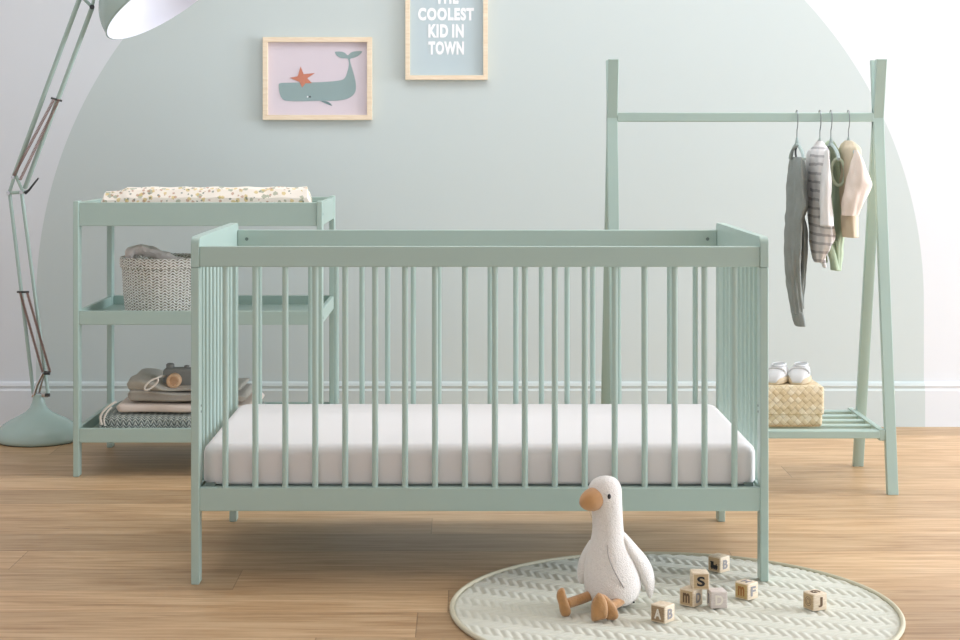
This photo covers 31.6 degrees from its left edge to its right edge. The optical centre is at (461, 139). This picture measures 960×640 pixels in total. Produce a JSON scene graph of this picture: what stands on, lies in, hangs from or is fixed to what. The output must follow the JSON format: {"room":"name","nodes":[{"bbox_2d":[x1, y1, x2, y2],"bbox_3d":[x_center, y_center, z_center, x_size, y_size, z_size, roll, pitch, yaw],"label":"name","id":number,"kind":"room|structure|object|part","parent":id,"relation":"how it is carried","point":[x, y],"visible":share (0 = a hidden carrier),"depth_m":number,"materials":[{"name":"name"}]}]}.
{"room":"children's room","nodes":[
{"label":"children's room","id":0,"kind":"room"},
{"bbox_2d":[0,0,959,380],"bbox_3d":[1.800,-0.335,6.660,10.600,2.900,0.100,0,0,0],"label":"wall","id":1,"kind":"structure","parent":0,"point":[178,102],"depth_m":6.61,"materials":[{"name":"paint"}]},
{"bbox_2d":[263,37,371,119],"bbox_3d":[-0.562,-0.239,6.598,0.425,0.322,0.024,0,0,0],"label":"picture frame","id":2,"kind":"object","parent":1,"relation":"attached to","point":[305,78],"visible":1,"depth_m":6.60,"materials":[{"name":"brown wood"}]},
{"bbox_2d":[405,0,487,79],"bbox_3d":[-0.060,-0.451,6.598,0.320,0.434,0.024,0,0,0],"label":"picture frame","id":3,"kind":"object","parent":1,"relation":"attached to","point":[445,39],"visible":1,"depth_m":6.60,"materials":[{"name":"brown wood"}]},
{"bbox_2d":[0,381,959,426],"bbox_3d":[1.800,1.028,6.601,10.400,0.174,0.018,0,0,0],"label":"baseboard","id":4,"kind":"structure","parent":1,"relation":"attached to","point":[917,403],"depth_m":6.59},
{"bbox_2d":[0,427,959,639],"bbox_3d":[1.800,1.140,3.055,10.400,0.050,7.310,0,0,0],"label":"floor","id":5,"kind":"structure","parent":0,"point":[104,552],"depth_m":4.71,"materials":[{"name":"brown wood"}]},
{"bbox_2d":[0,0,197,446],"bbox_3d":[-1.300,0.179,6.098,0.968,1.872,0.504,0,0,21],"label":"floor lamp","id":6,"kind":"object","parent":5,"relation":"on","point":[39,426],"visible":0.99,"depth_m":6.21,"materials":[{"name":"metal"}]},
{"bbox_3d":[-1.636,0.568,6.300,0.102,0.752,0.013,0,0,0],"label":"arm","id":7,"kind":"part","parent":6,"relation":"part of","materials":[{"name":"metal"}]},
{"bbox_3d":[-1.593,0.170,6.272,0.059,0.063,0.014,0,0,13],"label":"wing lever","id":8,"kind":"part","parent":6,"relation":"part of","materials":[{"name":"metal"}]},
{"bbox_3d":[-1.587,0.568,6.300,0.111,0.752,0.013,0,0,0],"label":"arm","id":9,"kind":"part","parent":6,"relation":"part of","materials":[{"name":"metal"}]},
{"bbox_3d":[-1.501,-0.203,6.149,0.426,0.681,0.017,0,0,40],"label":"arm","id":10,"kind":"part","parent":6,"relation":"part of","materials":[{"name":"metal"}]},
{"bbox_3d":[-1.471,-0.146,6.171,0.409,0.658,0.017,0,0,40],"label":"arm","id":11,"kind":"part","parent":6,"relation":"part of","materials":[{"name":"metal"}]},
{"bbox_3d":[-1.055,-0.539,5.999,0.447,0.363,0.502,0,0,0],"label":"lamp shade","id":12,"kind":"part","parent":6,"relation":"part of","materials":[{"name":"metal"}]},
{"bbox_2d":[73,195,334,476],"bbox_3d":[-0.874,0.658,5.900,0.828,0.913,0.580,0,0,0],"label":"table","id":13,"kind":"object","parent":5,"relation":"on","point":[110,311],"visible":0.65,"depth_m":5.61,"materials":[{"name":"green paint"}]},
{"bbox_3d":[-1.278,0.658,5.633,0.019,0.913,0.047,0,0,0],"label":"leg","id":14,"kind":"part","parent":13,"relation":"part of","materials":[{"name":"green paint"}]},
{"bbox_3d":[-1.277,0.979,5.900,0.015,0.047,0.486,0,0,0],"label":"shelf rail","id":15,"kind":"part","parent":13,"relation":"part of","materials":[{"name":"green paint"}]},
{"bbox_3d":[-1.277,0.589,5.900,0.015,0.046,0.486,0,0,0],"label":"shelf rail","id":16,"kind":"part","parent":13,"relation":"part of","materials":[{"name":"green paint"}]},
{"bbox_3d":[-1.278,0.658,6.167,0.019,0.913,0.047,0,0,0],"label":"leg","id":17,"kind":"part","parent":13,"relation":"part of","materials":[{"name":"green paint"}]},
{"bbox_3d":[-0.874,0.979,5.622,0.787,0.047,0.016,0,0,0],"label":"shelf rail","id":18,"kind":"part","parent":13,"relation":"part of","materials":[{"name":"green paint"}]},
{"bbox_2d":[120,253,191,310],"bbox_3d":[-1.028,0.498,5.860,0.305,0.195,0.305,0,0,0],"label":"basket","id":19,"kind":"object","parent":13,"relation":"on","point":[149,284],"visible":0.67,"depth_m":5.73,"materials":[{"name":"beige wicker"}]},
{"bbox_2d":[125,244,182,258],"bbox_3d":[-1.053,0.395,5.825,0.194,0.078,0.113,0,0,0],"label":"cloth","id":20,"kind":"object","parent":19,"relation":"in","point":[135,251],"visible":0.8,"depth_m":5.79,"materials":[{"name":"grey fabric"}]},
{"bbox_2d":[99,400,264,427],"bbox_3d":[-0.953,0.929,5.830,0.526,0.116,0.389,0,0,0],"label":"knitted blanket","id":21,"kind":"object","parent":13,"relation":"on","point":[111,418],"visible":0.39,"depth_m":5.66,"materials":[{"name":"grey fabric"}]},
{"bbox_2d":[116,393,264,412],"bbox_3d":[-0.928,0.897,5.835,0.462,0.035,0.340,0,0,0],"label":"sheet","id":22,"kind":"object","parent":21,"relation":"on","point":[126,405],"visible":0.29,"depth_m":5.67,"materials":[{"name":"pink fabric"}]},
{"bbox_2d":[128,383,251,401],"bbox_3d":[-0.923,0.856,5.825,0.398,0.045,0.323,0,0,0],"label":"folded blanket","id":23,"kind":"object","parent":22,"relation":"on","point":[243,394],"visible":0.31,"depth_m":5.67,"materials":[{"name":"beige fabric"}]},
{"bbox_2d":[127,368,249,390],"bbox_3d":[-0.934,0.820,5.822,0.382,0.047,0.312,0,0,0],"label":"folded blanket","id":24,"kind":"object","parent":23,"relation":"on","point":[138,381],"visible":0.46,"depth_m":5.70,"materials":[{"name":"beige fabric"}]},
{"bbox_2d":[143,363,190,390],"bbox_3d":[-0.978,0.798,5.711,0.112,0.081,0.186,0,0,20],"label":"camera","id":25,"kind":"object","parent":24,"relation":"on","point":[174,377],"visible":0.91,"depth_m":5.73,"materials":[{"name":"grey wood"}]},
{"bbox_3d":[-0.991,0.766,5.760,0.028,0.016,0.028,0,0,0],"label":"shutter knob","id":26,"kind":"part","parent":25,"relation":"part of","materials":[{"name":"grey wood"}]},
{"bbox_3d":[-0.874,0.589,5.622,0.787,0.046,0.016,0,0,0],"label":"shelf rail","id":27,"kind":"part","parent":13,"relation":"part of","materials":[{"name":"green paint"}]},
{"bbox_2d":[101,186,311,201],"bbox_3d":[-0.857,0.201,5.895,0.703,0.090,0.490,0,0,0],"label":"mat","id":28,"kind":"object","parent":13,"relation":"on","point":[153,193],"visible":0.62,"depth_m":5.66,"materials":[{"name":"beige fabric"}]},
{"bbox_2d":[79,197,333,225],"bbox_3d":[-0.874,0.246,5.900,0.819,0.078,0.572,0,0,0],"label":"changing table top","id":29,"kind":"object","parent":13,"relation":"on","point":[320,211],"depth_m":5.61,"materials":[{"name":"green paint"}]},
{"bbox_3d":[-0.874,0.589,6.178,0.787,0.046,0.016,0,0,0],"label":"shelf rail","id":30,"kind":"part","parent":13,"relation":"part of","materials":[{"name":"green paint"}]},
{"bbox_3d":[-0.874,0.979,6.178,0.787,0.047,0.016,0,0,0],"label":"shelf rail","id":31,"kind":"part","parent":13,"relation":"part of","materials":[{"name":"green paint"}]},
{"bbox_3d":[-0.471,0.658,5.633,0.019,0.913,0.047,0,0,0],"label":"leg","id":32,"kind":"part","parent":13,"relation":"part of","materials":[{"name":"green paint"}]},
{"bbox_3d":[-0.472,0.589,5.900,0.015,0.046,0.486,0,0,0],"label":"shelf rail","id":33,"kind":"part","parent":13,"relation":"part of","materials":[{"name":"green paint"}]},
{"bbox_3d":[-0.471,0.658,6.167,0.019,0.913,0.047,0,0,0],"label":"leg","id":34,"kind":"part","parent":13,"relation":"part of","materials":[{"name":"green paint"}]},
{"bbox_2d":[191,223,768,584],"bbox_3d":[0.044,0.679,4.622,1.451,0.872,0.745,0,0,0],"label":"cot","id":35,"kind":"object","parent":5,"relation":"on","point":[740,257],"visible":0.8,"depth_m":4.26,"materials":[{"name":"green paint"}]},
{"bbox_3d":[-0.669,0.718,4.272,0.021,0.795,0.045,0,0,0],"label":"leg","id":36,"kind":"part","parent":35,"relation":"part of","materials":[{"name":"green paint"}]},
{"bbox_3d":[-0.669,0.718,4.973,0.021,0.795,0.045,0,0,0],"label":"leg","id":37,"kind":"part","parent":35,"relation":"part of","materials":[{"name":"green paint"}]},
{"bbox_3d":[0.044,0.291,4.981,1.406,0.054,0.022,0,0,0],"label":"rail","id":38,"kind":"part","parent":35,"relation":"part of","materials":[{"name":"green paint"}]},
{"bbox_2d":[204,404,754,484],"bbox_3d":[0.044,0.820,4.622,1.404,0.102,0.685,0,0,0],"label":"mattress","id":39,"kind":"object","parent":35,"relation":"on","point":[269,415],"visible":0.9,"depth_m":4.30,"materials":[{"name":"white fabric"}]},
{"bbox_3d":[0.044,0.883,4.622,1.398,0.020,0.685,0,0,0],"label":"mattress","id":40,"kind":"part","parent":35,"relation":"part of","materials":[{"name":"white fabric"}]},
{"bbox_3d":[0.044,0.901,4.264,1.408,0.059,0.022,0,0,0],"label":"rail","id":41,"kind":"part","parent":35,"relation":"part of","materials":[{"name":"green paint"}]},
{"bbox_3d":[0.044,0.293,4.264,1.406,0.052,0.022,0,0,0],"label":"rail","id":42,"kind":"part","parent":35,"relation":"part of","materials":[{"name":"green paint"}]},
{"bbox_3d":[0.758,0.718,4.973,0.021,0.795,0.045,0,0,0],"label":"leg","id":43,"kind":"part","parent":35,"relation":"part of","materials":[{"name":"green paint"}]},
{"bbox_3d":[0.758,0.714,4.272,0.021,0.787,0.045,0,0,0],"label":"leg","id":44,"kind":"part","parent":35,"relation":"part of","materials":[{"name":"green paint"}]},
{"bbox_2d":[450,552,905,639],"bbox_3d":[0.502,1.109,4.020,1.063,0.012,1.063,0,0,4],"label":"rug","id":45,"kind":"object","parent":5,"relation":"on","point":[516,602],"visible":0.7,"depth_m":4.00,"materials":[{"name":"fabric"}]},
{"bbox_2d":[556,476,654,621],"bbox_3d":[0.336,0.954,3.991,0.177,0.314,0.210,0,0,31],"label":"goose","id":46,"kind":"object","parent":45,"relation":"on","point":[611,567],"visible":1,"depth_m":3.98,"materials":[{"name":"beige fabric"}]},
{"bbox_3d":[0.277,1.076,3.978,0.085,0.035,0.023,0,0,-33],"label":"leg","id":47,"kind":"part","parent":46,"relation":"part of","materials":[{"name":"orange fabric"}]},
{"bbox_3d":[0.362,1.078,3.955,0.023,0.034,0.080,0,0,38],"label":"leg","id":48,"kind":"part","parent":46,"relation":"part of","materials":[{"name":"orange fabric"}]},
{"bbox_2d":[651,601,673,623],"bbox_3d":[0.462,1.087,3.902,0.041,0.040,0.041,0,0,41],"label":"block","id":49,"kind":"object","parent":45,"relation":"on","point":[661,611],"visible":1,"depth_m":3.89,"materials":[{"name":"brown wood"}]},
{"bbox_2d":[680,585,701,606],"bbox_3d":[0.546,1.087,4.039,0.041,0.040,0.041,0,0,41],"label":"block","id":50,"kind":"object","parent":45,"relation":"on","point":[689,597],"visible":1,"depth_m":4.02,"materials":[{"name":"brown wood"}]},
{"bbox_2d":[690,569,708,589],"bbox_3d":[0.566,1.046,4.038,0.040,0.040,0.041,0,0,-2],"label":"block","id":51,"kind":"object","parent":50,"relation":"on","point":[699,578],"visible":1,"depth_m":4.02,"materials":[{"name":"brown wood"}]},
{"bbox_2d":[707,587,726,608],"bbox_3d":[0.605,1.087,4.023,0.041,0.040,0.041,0,0,-7],"label":"block","id":52,"kind":"object","parent":45,"relation":"on","point":[716,597],"visible":1,"depth_m":4.00,"materials":[{"name":"grey wood"}]},
{"bbox_2d":[708,553,729,572],"bbox_3d":[0.660,1.087,4.357,0.041,0.040,0.041,0,0,-43],"label":"block","id":53,"kind":"object","parent":45,"relation":"on","point":[717,562],"visible":1,"depth_m":4.34,"materials":[{"name":"brown wood"}]},
{"bbox_2d":[735,579,757,600],"bbox_3d":[0.687,1.086,4.098,0.041,0.041,0.041,0,0,-43],"label":"block","id":54,"kind":"object","parent":45,"relation":"on","point":[745,589],"visible":1,"depth_m":4.08,"materials":[{"name":"brown wood"}]},
{"bbox_2d":[803,589,826,610],"bbox_3d":[0.833,1.086,4.004,0.041,0.041,0.041,0,0,-28],"label":"block","id":55,"kind":"object","parent":45,"relation":"on","point":[813,600],"visible":1,"depth_m":3.99,"materials":[{"name":"brown wood"}]},
{"bbox_2d":[601,59,898,494],"bbox_3d":[0.921,0.427,5.567,0.900,1.376,0.486,0,0,0],"label":"clothes rack","id":56,"kind":"object","parent":5,"relation":"on","point":[850,423],"visible":0.66,"depth_m":5.50,"materials":[{"name":"green paint"}]},
{"bbox_3d":[0.488,0.427,5.638,0.034,1.376,0.346,0,0,0],"label":"leg","id":57,"kind":"part","parent":56,"relation":"part of","materials":[{"name":"green paint"}]},
{"bbox_3d":[0.488,0.427,5.442,0.034,1.376,0.236,0,0,0],"label":"leg","id":58,"kind":"part","parent":56,"relation":"part of","materials":[{"name":"green paint"}]},
{"bbox_2d":[768,380,823,426],"bbox_3d":[1.045,0.853,5.520,0.229,0.132,0.200,0,0,0],"label":"wicker box","id":59,"kind":"object","parent":56,"relation":"on","point":[789,405],"visible":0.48,"depth_m":5.42,"materials":[{"name":"beige wicker"}]},
{"bbox_2d":[768,361,788,384],"bbox_3d":[1.022,0.755,5.500,0.074,0.062,0.115,0,0,28],"label":"shoe","id":60,"kind":"object","parent":59,"relation":"on","point":[778,371],"visible":0.84,"depth_m":5.47,"materials":[{"name":"white fabric"}]},
{"bbox_2d":[788,361,811,384],"bbox_3d":[1.096,0.755,5.500,0.074,0.062,0.115,0,0,22],"label":"shoe","id":61,"kind":"object","parent":59,"relation":"on","point":[799,373],"visible":1,"depth_m":5.47,"materials":[{"name":"white fabric"}]},
{"bbox_2d":[789,110,805,160],"bbox_3d":[1.090,-0.016,5.520,0.016,0.164,0.277,0,0,2],"label":"clothes hanger","id":62,"kind":"object","parent":56,"relation":"hanging from","point":[800,148],"visible":0.91,"depth_m":5.50,"materials":[{"name":"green metal"}]},
{"bbox_2d":[784,145,808,326],"bbox_3d":[1.086,0.309,5.511,0.080,0.586,0.207,0,0,15],"label":"baby dungarees","id":63,"kind":"object","parent":62,"relation":"hanging from","point":[795,229],"visible":0.99,"depth_m":5.47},
{"bbox_2d":[818,110,821,140],"bbox_3d":[1.165,-0.016,5.520,0.016,0.164,0.277,0,0,2],"label":"clothes hanger","id":64,"kind":"object","parent":56,"relation":"hanging from","point":[819,110],"visible":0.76,"depth_m":5.51,"materials":[{"name":"silver metal"}]},
{"bbox_2d":[805,140,835,267],"bbox_3d":[1.168,0.207,5.504,0.088,0.411,0.287,0,0,0],"label":"bodysuit","id":65,"kind":"object","parent":64,"relation":"hanging from","point":[822,234],"visible":0.96,"depth_m":5.45,"materials":[{"name":"white fabric"}]},
{"bbox_3d":[0.921,0.931,5.362,0.799,0.024,0.013,0,0,0],"label":"shelf rail","id":66,"kind":"part","parent":56,"relation":"part of","materials":[{"name":"green paint"}]},
{"bbox_2d":[827,110,840,160],"bbox_3d":[1.201,-0.016,5.520,0.016,0.164,0.277,0,0,2],"label":"clothes hanger","id":67,"kind":"object","parent":56,"relation":"hanging from","point":[830,144],"visible":0.85,"depth_m":5.50,"materials":[{"name":"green metal"}]},
{"bbox_2d":[825,140,844,270],"bbox_3d":[1.221,0.214,5.566,0.071,0.426,0.168,0,0,9],"label":"baby romper","id":68,"kind":"object","parent":67,"relation":"hanging from","point":[835,255],"visible":0.7,"depth_m":5.52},
{"bbox_3d":[1.206,0.379,5.535,0.050,0.091,0.064,0,0,0],"label":"leg","id":69,"kind":"part","parent":68,"relation":"part of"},
{"bbox_2d":[847,110,853,153],"bbox_3d":[1.258,-0.016,5.520,0.016,0.164,0.277,0,0,2],"label":"clothes hanger","id":70,"kind":"object","parent":56,"relation":"hanging from","point":[848,138],"visible":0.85,"depth_m":5.51,"materials":[{"name":"silver metal"}]},
{"bbox_2d":[838,140,871,237],"bbox_3d":[1.255,0.157,5.495,0.095,0.311,0.287,0,0,0],"label":"sweater","id":71,"kind":"object","parent":70,"relation":"hanging from","point":[857,185],"visible":0.98,"depth_m":5.38,"materials":[{"name":"beige fabric"}]},
{"bbox_3d":[1.327,0.932,5.577,0.018,0.035,0.445,0,0,0],"label":"shelf rail","id":72,"kind":"part","parent":56,"relation":"part of","materials":[{"name":"green paint"}]},
{"bbox_3d":[1.354,0.427,5.638,0.034,1.376,0.346,0,0,0],"label":"leg","id":73,"kind":"part","parent":56,"relation":"part of","materials":[{"name":"green paint"}]},
{"bbox_3d":[1.354,0.427,5.442,0.034,1.376,0.236,0,0,0],"label":"leg","id":74,"kind":"part","parent":56,"relation":"part of","materials":[{"name":"green paint"}]}
]}

